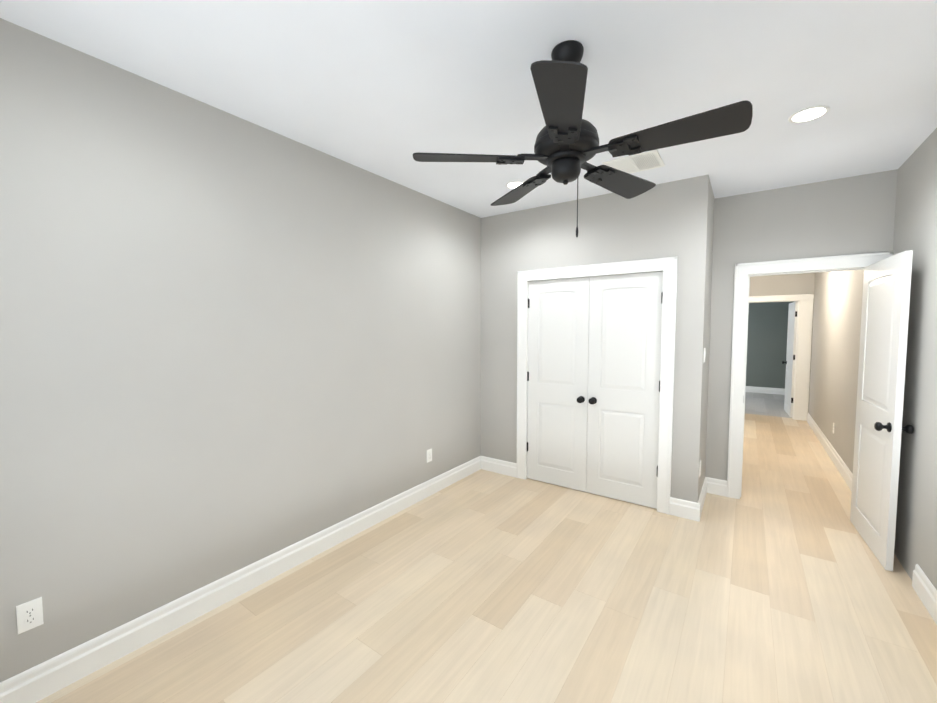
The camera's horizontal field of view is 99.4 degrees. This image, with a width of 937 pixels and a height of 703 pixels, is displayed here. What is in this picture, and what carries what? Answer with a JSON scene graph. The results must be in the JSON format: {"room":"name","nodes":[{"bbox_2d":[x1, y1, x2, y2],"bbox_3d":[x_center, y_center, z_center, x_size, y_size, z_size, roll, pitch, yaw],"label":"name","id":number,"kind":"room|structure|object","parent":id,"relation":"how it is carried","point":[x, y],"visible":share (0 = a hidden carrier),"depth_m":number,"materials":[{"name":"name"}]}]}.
{"room":"empty bedroom","nodes":[
{"label":"empty bedroom","id":0,"kind":"room"},
{"bbox_2d":[0,18,480,681],"bbox_3d":[-0.814,0.003,3.106,0.120,2.740,4.760,2,4,35],"label":"wall","id":1,"kind":"structure","parent":0,"point":[230,344],"depth_m":2.07,"materials":[{"name":"grey paint"}]},
{"bbox_2d":[16,597,43,633],"bbox_3d":[-1.807,1.088,1.638,0.008,0.117,0.072,2,4,35],"label":"outlet","id":2,"kind":"object","parent":1,"relation":"attached to","point":[29,614],"visible":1,"depth_m":1.64,"materials":[{"name":"white plastic"}]},
{"bbox_2d":[0,456,479,702],"bbox_3d":[-0.957,1.317,2.855,0.018,0.145,3.825,2,4,35],"label":"baseboard","id":3,"kind":"structure","parent":1,"relation":"attached to","point":[39,682],"depth_m":2.11,"materials":[{"name":"white wood"}]},
{"bbox_2d":[427,448,431,462],"bbox_3d":[-0.362,0.967,3.692,0.008,0.117,0.072,2,4,35],"label":"outlet","id":4,"kind":"object","parent":1,"relation":"attached to","point":[429,455],"visible":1,"depth_m":3.69,"materials":[{"name":"white plastic"}]},
{"bbox_2d":[0,0,936,217],"bbox_3d":[0.511,-1.360,2.061,3.700,0.100,4.820,2,4,35],"label":"ceiling","id":5,"kind":"structure","parent":0,"point":[386,89],"depth_m":1.86,"materials":[{"name":"white paint"}]},
{"bbox_2d":[506,181,522,188],"bbox_3d":[0.397,-1.376,3.291,0.178,0.006,0.178,2,4,35],"label":"recessed light","id":6,"kind":"object","parent":5,"relation":"in","point":[512,185],"visible":0.58,"depth_m":3.27,"materials":[{"name":"white"}]},
{"bbox_2d":[413,40,752,236],"bbox_3d":[0.463,-0.892,1.708,1.239,0.795,1.285,2,4,35],"label":"ceiling fan","id":7,"kind":"object","parent":5,"relation":"hanging from","point":[567,147],"visible":1,"depth_m":1.57,"materials":[{"name":"black metal"}]},
{"bbox_2d":[602,149,664,173],"bbox_3d":[1.192,-1.351,2.868,0.360,0.008,0.310,2,4,35],"label":"ceiling vent","id":8,"kind":"object","parent":5,"relation":"in","point":[644,161],"visible":0.79,"depth_m":2.83,"materials":[{"name":"white plastic"}]},
{"bbox_2d":[788,105,829,122],"bbox_3d":[1.890,-1.315,2.209,0.178,0.006,0.178,2,4,35],"label":"recessed light","id":9,"kind":"object","parent":5,"relation":"in","point":[808,114],"visible":1,"depth_m":2.20,"materials":[{"name":"white"}]},
{"bbox_2d":[36,392,936,702],"bbox_3d":[2.746,1.297,5.400,3.700,0.100,12.600,2,4,35],"label":"floor","id":10,"kind":"structure","parent":0,"point":[776,581],"depth_m":2.17,"materials":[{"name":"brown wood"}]},
{"bbox_2d":[481,175,709,502],"bbox_3d":[1.028,-0.035,3.798,2.100,2.740,0.120,2,4,35],"label":"wall","id":11,"kind":"structure","parent":0,"point":[667,219],"depth_m":3.53,"materials":[{"name":"grey paint"}]},
{"bbox_2d":[480,456,516,476],"bbox_3d":[0.330,1.237,4.275,0.432,0.145,0.018,2,4,35],"label":"baseboard","id":12,"kind":"structure","parent":11,"relation":"attached to","point":[507,468],"depth_m":4.27,"materials":[{"name":"white wood"}]},
{"bbox_2d":[527,277,589,491],"bbox_3d":[0.844,0.314,3.874,0.628,2.018,0.105,2,4,35],"label":"closet door","id":13,"kind":"structure","parent":11,"relation":"in","point":[558,342],"depth_m":3.87,"materials":[{"name":"white wood"}]},
{"bbox_2d":[516,256,677,514],"bbox_3d":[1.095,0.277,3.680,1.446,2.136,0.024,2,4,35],"label":"trim","id":14,"kind":"structure","parent":11,"relation":"attached to","point":[667,266],"depth_m":3.35,"materials":[{"name":"white wood"}]},
{"bbox_2d":[586,271,662,508],"bbox_3d":[1.361,0.334,3.512,0.628,2.018,0.105,2,4,35],"label":"closet door","id":15,"kind":"structure","parent":11,"relation":"in","point":[625,333],"depth_m":3.52,"materials":[{"name":"white wood"}]},
{"bbox_2d":[699,182,714,495],"bbox_3d":[2.038,-0.019,3.514,0.120,2.740,0.575,2,4,35],"label":"wall","id":16,"kind":"structure","parent":0,"point":[707,327],"depth_m":3.46,"materials":[{"name":"grey paint"}]},
{"bbox_2d":[692,477,711,521],"bbox_3d":[2.059,1.281,3.487,0.030,0.145,0.713,2,4,35],"label":"baseboard","id":17,"kind":"structure","parent":16,"relation":"attached to","point":[707,485],"depth_m":3.43,"materials":[{"name":"white wood"}]},
{"bbox_2d":[746,302,791,388],"bbox_3d":[6.274,-0.278,10.246,3.255,2.500,0.120,2,4,35],"label":"wall","id":18,"kind":"structure","parent":0,"point":[767,340],"depth_m":9.55,"materials":[{"name":"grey paint"}]},
{"bbox_2d":[745,386,784,394],"bbox_3d":[6.279,0.902,10.225,3.123,0.145,0.018,2,4,35],"label":"baseboard","id":19,"kind":"structure","parent":18,"relation":"attached to","point":[768,390],"depth_m":9.58,"materials":[{"name":"white wood"}]},
{"bbox_2d":[749,273,814,404],"bbox_3d":[5.132,-0.103,7.144,1.555,2.500,0.120,2,4,35],"label":"wall","id":20,"kind":"structure","parent":0,"point":[790,284],"depth_m":6.82,"materials":[{"name":"grey paint"}]},
{"bbox_2d":[749,294,813,420],"bbox_3d":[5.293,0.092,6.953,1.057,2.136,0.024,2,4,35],"label":"door frame","id":21,"kind":"structure","parent":20,"relation":"attached to","point":[804,339],"depth_m":6.71,"materials":[{"name":"white wood"}]},
{"bbox_2d":[782,301,797,416],"bbox_3d":[5.847,0.126,7.214,0.175,2.018,0.775,2,4,32],"label":"door","id":22,"kind":"structure","parent":20,"relation":"in","point":[790,356],"depth_m":7.10,"materials":[{"name":"white wood"}]},
{"bbox_2d":[705,169,897,480],"bbox_3d":[1.905,-0.049,4.032,3.265,2.740,0.120,2,4,35],"label":"wall","id":23,"kind":"structure","parent":0,"point":[847,216],"depth_m":3.39,"materials":[{"name":"grey paint"}]},
{"bbox_2d":[726,251,893,498],"bbox_3d":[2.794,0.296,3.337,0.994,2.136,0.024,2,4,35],"label":"door frame","id":24,"kind":"structure","parent":23,"relation":"attached to","point":[743,271],"depth_m":3.55,"materials":[{"name":"white wood"}]},
{"bbox_2d":[850,250,913,570],"bbox_3d":[2.889,0.373,2.813,0.175,2.018,0.779,2,4,32],"label":"entry door","id":25,"kind":"structure","parent":23,"relation":"in","point":[879,428],"depth_m":2.69,"materials":[{"name":"white wood"}]},
{"bbox_2d":[808,128,936,589],"bbox_3d":[4.192,-0.066,4.344,0.120,2.740,12.540,2,4,35],"label":"wall","id":26,"kind":"structure","parent":0,"point":[836,332],"depth_m":2.61,"materials":[{"name":"grey paint"}]},
{"bbox_2d":[807,413,852,491],"bbox_3d":[4.498,1.198,4.971,0.018,0.145,4.280,2,4,35],"label":"baseboard","id":27,"kind":"structure","parent":26,"relation":"attached to","point":[845,472],"depth_m":4.61,"materials":[{"name":"white wood"}]},
{"bbox_2d":[912,564,936,624],"bbox_3d":[1.643,1.426,0.909,0.018,0.145,3.620,2,4,35],"label":"baseboard","id":28,"kind":"structure","parent":26,"relation":"attached to","point":[925,590],"depth_m":2.23,"materials":[{"name":"white wood"}]}
]}

